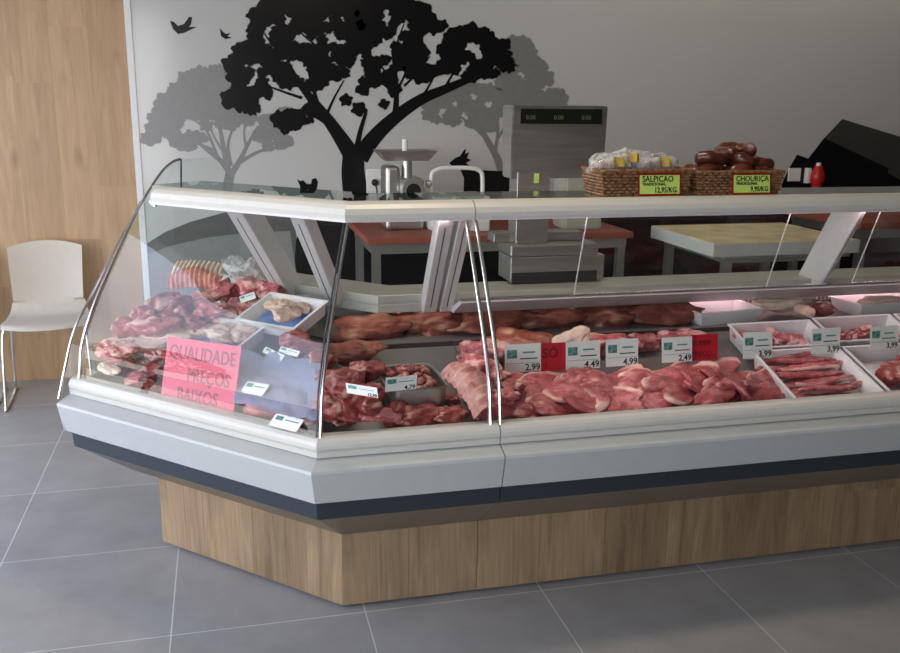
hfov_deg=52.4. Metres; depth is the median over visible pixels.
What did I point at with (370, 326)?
meat
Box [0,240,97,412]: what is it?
chair
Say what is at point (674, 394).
steak
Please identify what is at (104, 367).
pork belly
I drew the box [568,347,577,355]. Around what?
picture
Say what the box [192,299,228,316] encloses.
pork cut
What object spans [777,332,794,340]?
pork cut
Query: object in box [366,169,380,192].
wall socket
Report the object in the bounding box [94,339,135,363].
pork cut
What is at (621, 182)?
wicker basket
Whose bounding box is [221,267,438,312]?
countertop
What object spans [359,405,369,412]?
meat
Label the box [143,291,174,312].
beef cut
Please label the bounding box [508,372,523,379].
steak
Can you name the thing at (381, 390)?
beef cut
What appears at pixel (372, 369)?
beef cut
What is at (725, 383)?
steak
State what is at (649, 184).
price sign
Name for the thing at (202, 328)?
pork belly
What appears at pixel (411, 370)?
meat
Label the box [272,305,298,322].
piece
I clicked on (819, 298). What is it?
grille
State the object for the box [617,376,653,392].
steak
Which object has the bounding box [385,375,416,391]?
price card
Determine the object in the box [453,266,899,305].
countertop
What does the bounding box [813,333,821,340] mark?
picture
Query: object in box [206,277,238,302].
pork cut
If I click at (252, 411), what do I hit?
pork cut
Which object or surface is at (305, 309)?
piece
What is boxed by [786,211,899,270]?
worktable
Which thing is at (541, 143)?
weighing scale
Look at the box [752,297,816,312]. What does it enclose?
pork belly
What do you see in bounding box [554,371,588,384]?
steak
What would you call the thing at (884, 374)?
beef cut
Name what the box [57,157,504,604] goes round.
display case
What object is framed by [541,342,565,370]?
card
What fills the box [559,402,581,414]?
steak
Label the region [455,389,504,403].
pork cut
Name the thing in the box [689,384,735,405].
steak
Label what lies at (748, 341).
picture
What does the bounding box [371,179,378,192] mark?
plug
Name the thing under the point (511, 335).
meat
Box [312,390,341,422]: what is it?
beef cut
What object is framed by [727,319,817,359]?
tray
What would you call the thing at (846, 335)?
pork cut
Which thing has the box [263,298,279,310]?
piece
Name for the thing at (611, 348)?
picture
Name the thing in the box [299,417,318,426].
pork cut
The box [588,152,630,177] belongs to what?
sausage
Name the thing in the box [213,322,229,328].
piece
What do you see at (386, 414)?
fillet
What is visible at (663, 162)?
sausage
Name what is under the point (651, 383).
steak
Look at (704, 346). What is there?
card
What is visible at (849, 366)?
tray
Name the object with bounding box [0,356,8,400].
chair
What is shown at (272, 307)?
piece
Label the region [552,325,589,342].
pork belly
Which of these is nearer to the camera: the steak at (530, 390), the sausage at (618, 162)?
the steak at (530, 390)
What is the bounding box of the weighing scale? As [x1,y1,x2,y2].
[487,105,607,283]
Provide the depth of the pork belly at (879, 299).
3.71 m
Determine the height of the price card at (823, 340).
0.089 m
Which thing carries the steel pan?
on the display case at (361, 512)
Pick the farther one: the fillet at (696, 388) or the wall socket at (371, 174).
the wall socket at (371, 174)
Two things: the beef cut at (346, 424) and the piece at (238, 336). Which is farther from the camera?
the piece at (238, 336)
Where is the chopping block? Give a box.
[651,223,859,257]
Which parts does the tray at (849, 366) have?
pork strip, pork strip, pork strip, pork strip, pork strip, pork strip, pork strip, pork strip, pork strip, pork strip, pork strip, pork strip, pork strip, pork strip, pork strip, pork strip, pork strip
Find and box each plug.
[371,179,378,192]
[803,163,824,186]
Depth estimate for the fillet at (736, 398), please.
3.03 m
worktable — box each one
[349,219,633,283]
[662,242,849,274]
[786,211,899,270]
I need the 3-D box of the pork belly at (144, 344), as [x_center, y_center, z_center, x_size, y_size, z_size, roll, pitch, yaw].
[-1.097,0.060,3.189,0.225,0.060,0.095,-3,14,-13]
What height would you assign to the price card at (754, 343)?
0.091 m
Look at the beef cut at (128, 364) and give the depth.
3.15 m
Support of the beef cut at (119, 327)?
on the pork cut at (131, 341)
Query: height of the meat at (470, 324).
0.108 m
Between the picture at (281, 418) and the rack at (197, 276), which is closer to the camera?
the picture at (281, 418)
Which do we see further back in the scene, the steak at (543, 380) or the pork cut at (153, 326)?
the pork cut at (153, 326)
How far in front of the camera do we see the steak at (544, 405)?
2.84 m
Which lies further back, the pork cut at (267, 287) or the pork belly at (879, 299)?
the pork belly at (879, 299)
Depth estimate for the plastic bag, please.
3.46 m
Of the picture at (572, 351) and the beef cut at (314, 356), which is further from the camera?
the picture at (572, 351)
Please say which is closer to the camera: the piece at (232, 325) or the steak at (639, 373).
the steak at (639, 373)
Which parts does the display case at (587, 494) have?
rail, panel, rail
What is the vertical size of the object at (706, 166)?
0.052 m
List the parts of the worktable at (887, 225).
leg, leg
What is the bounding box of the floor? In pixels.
[0,378,899,652]
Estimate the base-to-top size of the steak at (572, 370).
0.088 m
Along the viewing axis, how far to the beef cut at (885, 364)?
3.22 m
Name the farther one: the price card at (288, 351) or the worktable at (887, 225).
the worktable at (887, 225)
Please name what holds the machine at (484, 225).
on the worktable at (378, 240)
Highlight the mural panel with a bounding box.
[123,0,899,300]
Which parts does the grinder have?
grinder plate, knob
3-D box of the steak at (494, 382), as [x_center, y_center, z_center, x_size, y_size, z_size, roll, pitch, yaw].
[0.176,0.203,2.924,0.107,0.086,0.164,10,17,34]
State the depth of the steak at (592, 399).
2.90 m
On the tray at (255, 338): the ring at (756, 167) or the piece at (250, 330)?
the piece at (250, 330)
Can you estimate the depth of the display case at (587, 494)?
3.09 m
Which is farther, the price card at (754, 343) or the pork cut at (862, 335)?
the pork cut at (862, 335)
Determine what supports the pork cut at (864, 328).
in the tray at (846, 323)
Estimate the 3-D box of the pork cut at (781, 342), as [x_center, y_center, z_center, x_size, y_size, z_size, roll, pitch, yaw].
[1.207,0.053,3.343,0.042,0.043,0.094,-7,16,-28]
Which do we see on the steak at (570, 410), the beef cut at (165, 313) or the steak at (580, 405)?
the steak at (580, 405)
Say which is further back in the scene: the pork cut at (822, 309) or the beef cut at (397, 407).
the pork cut at (822, 309)
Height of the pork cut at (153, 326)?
0.083 m
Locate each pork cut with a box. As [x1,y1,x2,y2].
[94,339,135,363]
[110,336,138,353]
[124,369,148,387]
[126,316,183,337]
[129,304,155,319]
[136,358,163,381]
[144,344,166,361]
[173,295,184,312]
[182,313,212,331]
[190,290,215,317]
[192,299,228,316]
[203,308,237,322]
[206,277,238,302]
[226,297,255,315]
[234,275,265,298]
[243,404,282,420]
[256,281,285,299]
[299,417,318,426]
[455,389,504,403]
[456,338,510,361]
[457,352,502,379]
[493,388,519,404]
[501,370,511,380]
[501,378,526,395]
[589,332,627,355]
[627,332,659,351]
[656,327,706,349]
[731,330,745,337]
[764,327,778,337]
[776,336,785,345]
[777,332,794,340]
[786,333,802,344]
[795,337,806,347]
[809,301,837,316]
[840,331,852,339]
[846,329,859,339]
[858,324,873,332]
[858,331,866,338]
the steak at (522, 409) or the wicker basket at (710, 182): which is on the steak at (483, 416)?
the steak at (522, 409)
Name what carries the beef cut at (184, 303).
on the pork cut at (193, 322)
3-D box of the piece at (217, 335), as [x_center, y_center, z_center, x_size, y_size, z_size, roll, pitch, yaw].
[-0.799,0.034,3.144,0.126,0.061,0.073,13,19,42]
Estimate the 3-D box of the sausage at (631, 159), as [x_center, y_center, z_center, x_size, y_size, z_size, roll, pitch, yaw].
[0.622,-0.566,3.143,0.165,0.099,0.117,6,15,22]
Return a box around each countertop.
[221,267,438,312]
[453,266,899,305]
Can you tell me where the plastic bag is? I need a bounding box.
[221,252,266,278]
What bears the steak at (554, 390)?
on the steak at (580, 405)
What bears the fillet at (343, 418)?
in the display case at (361, 512)
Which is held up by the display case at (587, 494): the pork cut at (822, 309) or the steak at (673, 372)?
the pork cut at (822, 309)
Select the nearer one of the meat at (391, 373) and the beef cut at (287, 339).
the meat at (391, 373)
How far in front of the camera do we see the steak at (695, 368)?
3.10 m
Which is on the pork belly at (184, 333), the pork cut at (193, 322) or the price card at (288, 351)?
the pork cut at (193, 322)
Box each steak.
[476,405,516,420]
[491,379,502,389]
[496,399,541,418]
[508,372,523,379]
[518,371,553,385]
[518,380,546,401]
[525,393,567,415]
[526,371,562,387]
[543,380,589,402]
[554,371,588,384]
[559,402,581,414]
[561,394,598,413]
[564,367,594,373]
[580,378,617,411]
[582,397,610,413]
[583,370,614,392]
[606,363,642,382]
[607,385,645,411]
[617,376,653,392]
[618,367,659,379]
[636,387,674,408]
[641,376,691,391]
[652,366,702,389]
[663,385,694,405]
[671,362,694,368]
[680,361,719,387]
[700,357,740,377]
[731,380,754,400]
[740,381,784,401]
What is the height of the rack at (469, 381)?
0.140 m
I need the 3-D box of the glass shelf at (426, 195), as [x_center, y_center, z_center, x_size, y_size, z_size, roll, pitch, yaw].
[-0.150,-0.419,2.970,0.380,0.008,0.232,-3,14,-14]
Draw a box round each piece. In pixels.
[204,328,233,343]
[211,324,230,332]
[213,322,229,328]
[227,323,235,327]
[230,324,256,335]
[230,329,249,342]
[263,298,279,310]
[268,303,299,310]
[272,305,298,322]
[278,298,291,304]
[278,305,301,320]
[298,302,309,313]
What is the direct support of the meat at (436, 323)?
on the display case at (361, 512)
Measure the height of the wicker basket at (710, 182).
0.084 m
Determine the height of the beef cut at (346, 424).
0.057 m
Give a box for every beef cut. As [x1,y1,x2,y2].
[107,354,136,374]
[110,316,139,338]
[125,367,140,377]
[138,378,161,393]
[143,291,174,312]
[155,310,185,325]
[164,295,193,317]
[278,328,313,347]
[289,340,330,358]
[308,349,337,368]
[311,369,334,381]
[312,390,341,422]
[321,367,365,397]
[330,383,365,418]
[331,418,343,423]
[335,421,355,427]
[347,360,385,383]
[361,382,386,404]
[381,401,409,427]
[395,402,437,426]
[433,405,469,422]
[444,393,461,406]
[874,366,899,387]
[880,361,899,367]
[891,364,899,379]
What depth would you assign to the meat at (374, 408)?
2.65 m
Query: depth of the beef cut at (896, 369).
3.14 m
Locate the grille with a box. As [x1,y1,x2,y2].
[742,296,830,302]
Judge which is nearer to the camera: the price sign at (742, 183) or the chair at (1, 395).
the price sign at (742, 183)
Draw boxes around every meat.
[325,339,387,366]
[332,312,412,341]
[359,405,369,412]
[365,401,383,414]
[386,369,395,376]
[396,310,461,335]
[408,367,415,374]
[416,376,425,384]
[420,368,429,374]
[424,383,432,387]
[426,378,433,384]
[446,310,535,334]
[480,327,553,362]
[521,307,587,328]
[578,305,636,327]
[628,302,705,325]
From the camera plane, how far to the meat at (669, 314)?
3.46 m
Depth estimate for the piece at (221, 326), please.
3.16 m
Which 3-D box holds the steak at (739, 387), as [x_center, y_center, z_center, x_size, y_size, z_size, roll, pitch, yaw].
[0.991,0.216,3.050,0.094,0.089,0.196,6,15,22]
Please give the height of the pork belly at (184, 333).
0.066 m
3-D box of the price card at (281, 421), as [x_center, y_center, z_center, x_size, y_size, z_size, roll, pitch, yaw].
[-0.473,0.278,2.641,0.106,0.026,0.038,9,16,30]
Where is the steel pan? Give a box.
[377,363,448,406]
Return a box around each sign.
[161,336,241,411]
[637,173,680,196]
[731,173,770,194]
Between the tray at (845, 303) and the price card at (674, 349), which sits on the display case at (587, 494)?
the tray at (845, 303)
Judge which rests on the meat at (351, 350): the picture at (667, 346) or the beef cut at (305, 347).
the beef cut at (305, 347)
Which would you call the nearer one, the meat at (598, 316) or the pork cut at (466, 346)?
the pork cut at (466, 346)
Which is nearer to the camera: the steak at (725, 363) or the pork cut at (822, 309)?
the steak at (725, 363)
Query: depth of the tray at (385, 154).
4.94 m
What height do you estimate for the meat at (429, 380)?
0.031 m
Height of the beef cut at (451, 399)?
0.039 m
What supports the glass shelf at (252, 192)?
attached to the display case at (361, 512)
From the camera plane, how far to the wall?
5.06 m
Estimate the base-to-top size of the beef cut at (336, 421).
0.049 m
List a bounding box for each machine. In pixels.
[424,166,489,230]
[553,178,600,228]
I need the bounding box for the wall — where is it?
[0,0,143,381]
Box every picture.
[275,415,283,420]
[387,379,396,383]
[507,350,516,358]
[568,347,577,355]
[608,345,616,352]
[664,342,671,349]
[745,338,752,345]
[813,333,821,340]
[872,331,879,337]
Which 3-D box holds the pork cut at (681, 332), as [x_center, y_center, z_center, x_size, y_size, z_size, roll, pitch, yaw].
[0.843,0.055,3.306,0.200,0.092,0.106,4,14,13]
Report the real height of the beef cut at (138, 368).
0.057 m
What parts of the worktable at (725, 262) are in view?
leg, leg, leg, leg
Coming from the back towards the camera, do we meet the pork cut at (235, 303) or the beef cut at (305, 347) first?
the pork cut at (235, 303)
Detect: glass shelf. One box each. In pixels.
[156,181,368,200]
[352,192,467,200]
[454,186,899,198]
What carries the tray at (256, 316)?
on the tray at (255, 338)
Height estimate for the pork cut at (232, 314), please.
0.095 m
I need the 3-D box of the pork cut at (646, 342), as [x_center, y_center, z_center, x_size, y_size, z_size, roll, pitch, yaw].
[0.696,0.055,3.266,0.135,0.063,0.092,-7,16,-30]
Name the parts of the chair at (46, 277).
sled leg, sled leg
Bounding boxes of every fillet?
[337,416,362,421]
[357,407,405,421]
[683,379,703,392]
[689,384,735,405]
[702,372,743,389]
[708,390,740,403]
[712,366,754,379]
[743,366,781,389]
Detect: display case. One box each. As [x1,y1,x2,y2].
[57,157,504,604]
[438,186,899,588]
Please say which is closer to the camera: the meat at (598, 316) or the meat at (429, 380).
the meat at (429, 380)
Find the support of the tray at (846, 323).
on the display case at (587, 494)
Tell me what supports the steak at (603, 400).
on the steak at (592, 399)
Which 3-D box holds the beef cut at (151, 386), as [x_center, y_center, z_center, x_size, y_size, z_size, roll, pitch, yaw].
[-1.028,0.212,3.098,0.070,0.059,0.147,-12,18,-41]
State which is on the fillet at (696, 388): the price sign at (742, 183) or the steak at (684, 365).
the steak at (684, 365)
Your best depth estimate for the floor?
3.03 m
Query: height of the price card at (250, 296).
0.033 m
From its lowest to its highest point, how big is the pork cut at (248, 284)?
0.080 m
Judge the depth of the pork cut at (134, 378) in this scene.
3.08 m
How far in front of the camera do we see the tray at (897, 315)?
3.54 m
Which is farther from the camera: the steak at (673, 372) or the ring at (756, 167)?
the ring at (756, 167)
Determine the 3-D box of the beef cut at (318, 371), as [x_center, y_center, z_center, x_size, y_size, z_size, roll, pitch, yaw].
[-0.372,0.158,2.791,0.134,0.066,0.087,-6,15,-25]
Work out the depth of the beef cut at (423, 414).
2.72 m
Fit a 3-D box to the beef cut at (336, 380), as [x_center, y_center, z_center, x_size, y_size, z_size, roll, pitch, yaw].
[-0.321,0.172,2.719,0.127,0.121,0.201,2,14,7]
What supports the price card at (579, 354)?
on the steak at (572, 370)
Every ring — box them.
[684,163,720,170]
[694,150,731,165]
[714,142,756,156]
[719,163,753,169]
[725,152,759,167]
[754,157,774,168]
[754,166,772,169]
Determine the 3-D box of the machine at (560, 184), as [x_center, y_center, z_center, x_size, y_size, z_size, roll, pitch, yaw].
[0.744,-0.751,5.204,0.243,0.375,0.240,-3,14,-14]
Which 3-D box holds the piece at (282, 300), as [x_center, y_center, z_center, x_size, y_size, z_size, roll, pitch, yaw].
[-0.583,-0.072,3.260,0.069,0.052,0.096,-4,15,-17]
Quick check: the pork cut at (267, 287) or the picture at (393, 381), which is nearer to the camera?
the picture at (393, 381)
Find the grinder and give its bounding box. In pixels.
[373,139,437,229]
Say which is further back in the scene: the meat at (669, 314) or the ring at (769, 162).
the meat at (669, 314)
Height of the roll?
0.050 m
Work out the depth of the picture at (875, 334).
3.30 m
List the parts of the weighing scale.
weighing plate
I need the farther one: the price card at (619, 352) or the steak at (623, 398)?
the price card at (619, 352)
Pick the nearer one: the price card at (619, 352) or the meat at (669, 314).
the price card at (619, 352)
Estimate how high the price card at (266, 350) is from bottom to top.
0.026 m
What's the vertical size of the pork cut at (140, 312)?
0.071 m
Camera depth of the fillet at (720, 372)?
3.14 m
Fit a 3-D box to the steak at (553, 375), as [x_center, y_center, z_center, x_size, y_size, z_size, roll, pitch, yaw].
[0.327,0.187,3.007,0.194,0.076,0.121,-5,15,-23]
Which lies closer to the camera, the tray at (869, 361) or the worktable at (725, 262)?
the tray at (869, 361)
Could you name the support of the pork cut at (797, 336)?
in the tray at (804, 327)
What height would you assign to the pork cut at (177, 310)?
0.106 m
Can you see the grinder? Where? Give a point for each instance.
(391, 180)
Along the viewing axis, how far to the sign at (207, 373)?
2.87 m
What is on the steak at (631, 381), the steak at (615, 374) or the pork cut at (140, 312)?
the steak at (615, 374)
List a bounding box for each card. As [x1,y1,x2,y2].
[239,292,255,302]
[242,381,268,395]
[262,347,284,360]
[268,413,303,431]
[279,346,299,356]
[346,383,377,397]
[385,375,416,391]
[504,343,540,372]
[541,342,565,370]
[566,340,599,369]
[606,338,637,366]
[662,336,691,362]
[691,334,717,360]
[743,331,771,358]
[811,327,840,353]
[870,325,898,349]
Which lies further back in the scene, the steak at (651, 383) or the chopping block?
the chopping block
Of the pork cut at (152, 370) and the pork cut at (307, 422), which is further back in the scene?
the pork cut at (152, 370)
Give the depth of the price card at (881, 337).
3.31 m
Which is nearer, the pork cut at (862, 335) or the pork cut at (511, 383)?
the pork cut at (511, 383)
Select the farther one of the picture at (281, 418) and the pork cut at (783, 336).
the pork cut at (783, 336)
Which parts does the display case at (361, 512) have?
rail, rail, panel, rail, panel, rail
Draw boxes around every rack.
[167,260,224,290]
[440,362,497,418]
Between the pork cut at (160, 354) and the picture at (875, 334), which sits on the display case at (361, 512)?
the pork cut at (160, 354)
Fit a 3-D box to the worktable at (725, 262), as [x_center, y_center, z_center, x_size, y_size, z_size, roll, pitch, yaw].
[1.687,-0.063,5.271,0.760,0.830,0.750,-3,14,-14]
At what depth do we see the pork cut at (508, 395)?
2.75 m
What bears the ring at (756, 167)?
in the wicker basket at (710, 182)
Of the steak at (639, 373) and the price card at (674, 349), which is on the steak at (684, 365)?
the price card at (674, 349)
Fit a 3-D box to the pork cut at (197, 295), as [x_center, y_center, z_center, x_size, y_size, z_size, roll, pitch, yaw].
[-0.932,-0.080,3.384,0.116,0.090,0.274,-7,16,-30]
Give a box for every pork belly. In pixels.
[97,362,120,375]
[108,336,166,352]
[139,329,204,343]
[187,323,219,338]
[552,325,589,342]
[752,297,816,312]
[857,295,899,304]
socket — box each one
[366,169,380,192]
[787,168,800,180]
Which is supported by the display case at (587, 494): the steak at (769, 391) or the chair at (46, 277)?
the steak at (769, 391)
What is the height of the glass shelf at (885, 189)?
0.008 m
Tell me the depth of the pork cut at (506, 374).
2.96 m
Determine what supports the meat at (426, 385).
in the steel pan
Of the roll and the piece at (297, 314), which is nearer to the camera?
the piece at (297, 314)
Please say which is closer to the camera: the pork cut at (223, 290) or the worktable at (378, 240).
the pork cut at (223, 290)
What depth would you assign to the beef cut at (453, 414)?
2.74 m
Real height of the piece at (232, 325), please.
0.046 m
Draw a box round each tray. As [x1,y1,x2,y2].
[180,317,263,350]
[234,292,328,335]
[234,349,322,420]
[373,149,437,160]
[689,300,766,325]
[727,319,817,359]
[754,347,883,398]
[811,314,899,351]
[828,293,899,314]
[841,343,899,390]
[893,313,899,321]
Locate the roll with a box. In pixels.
[794,302,815,317]
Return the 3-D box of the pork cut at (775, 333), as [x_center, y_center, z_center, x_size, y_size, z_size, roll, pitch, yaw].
[1.181,0.036,3.367,0.056,0.053,0.102,9,16,30]
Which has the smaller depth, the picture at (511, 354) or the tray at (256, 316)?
the picture at (511, 354)
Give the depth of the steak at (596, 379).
2.97 m
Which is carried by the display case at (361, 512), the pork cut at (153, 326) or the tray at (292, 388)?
the tray at (292, 388)
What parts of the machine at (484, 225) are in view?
arched handle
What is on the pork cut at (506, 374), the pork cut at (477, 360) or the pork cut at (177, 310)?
the pork cut at (477, 360)
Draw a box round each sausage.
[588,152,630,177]
[608,147,654,168]
[635,153,678,168]
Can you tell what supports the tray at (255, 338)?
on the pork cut
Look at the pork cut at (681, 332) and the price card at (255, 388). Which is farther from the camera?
the pork cut at (681, 332)
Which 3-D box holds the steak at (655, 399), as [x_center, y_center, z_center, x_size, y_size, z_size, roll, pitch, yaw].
[0.649,0.230,2.953,0.154,0.063,0.119,-8,16,-32]
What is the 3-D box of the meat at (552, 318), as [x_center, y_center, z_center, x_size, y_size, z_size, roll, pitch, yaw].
[0.391,-0.035,3.455,0.350,0.109,0.175,-3,14,-14]
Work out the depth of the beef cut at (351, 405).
2.64 m
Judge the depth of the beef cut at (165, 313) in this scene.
3.20 m
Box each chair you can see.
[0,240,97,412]
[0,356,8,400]
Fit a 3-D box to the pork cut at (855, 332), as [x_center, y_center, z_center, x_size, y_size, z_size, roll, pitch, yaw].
[1.491,0.034,3.388,0.046,0.041,0.091,10,17,34]
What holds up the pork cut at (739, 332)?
in the tray at (804, 327)
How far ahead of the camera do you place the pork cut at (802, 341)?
3.30 m
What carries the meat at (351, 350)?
on the display case at (361, 512)
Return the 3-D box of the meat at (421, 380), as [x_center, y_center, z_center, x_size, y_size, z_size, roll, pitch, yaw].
[-0.090,0.165,2.813,0.032,0.027,0.031,12,18,39]
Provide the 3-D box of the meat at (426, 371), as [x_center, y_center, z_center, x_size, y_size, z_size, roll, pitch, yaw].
[-0.080,0.144,2.868,0.026,0.029,0.047,7,15,25]
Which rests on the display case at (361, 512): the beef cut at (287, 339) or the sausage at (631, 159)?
the beef cut at (287, 339)
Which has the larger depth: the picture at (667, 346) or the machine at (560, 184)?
the machine at (560, 184)
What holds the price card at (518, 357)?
on the steak at (553, 375)
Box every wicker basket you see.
[581,166,693,196]
[686,168,785,194]
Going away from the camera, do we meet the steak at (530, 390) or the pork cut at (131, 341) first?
the steak at (530, 390)
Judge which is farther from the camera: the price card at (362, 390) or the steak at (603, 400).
the steak at (603, 400)
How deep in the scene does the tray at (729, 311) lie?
3.52 m
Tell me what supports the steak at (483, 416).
in the display case at (587, 494)

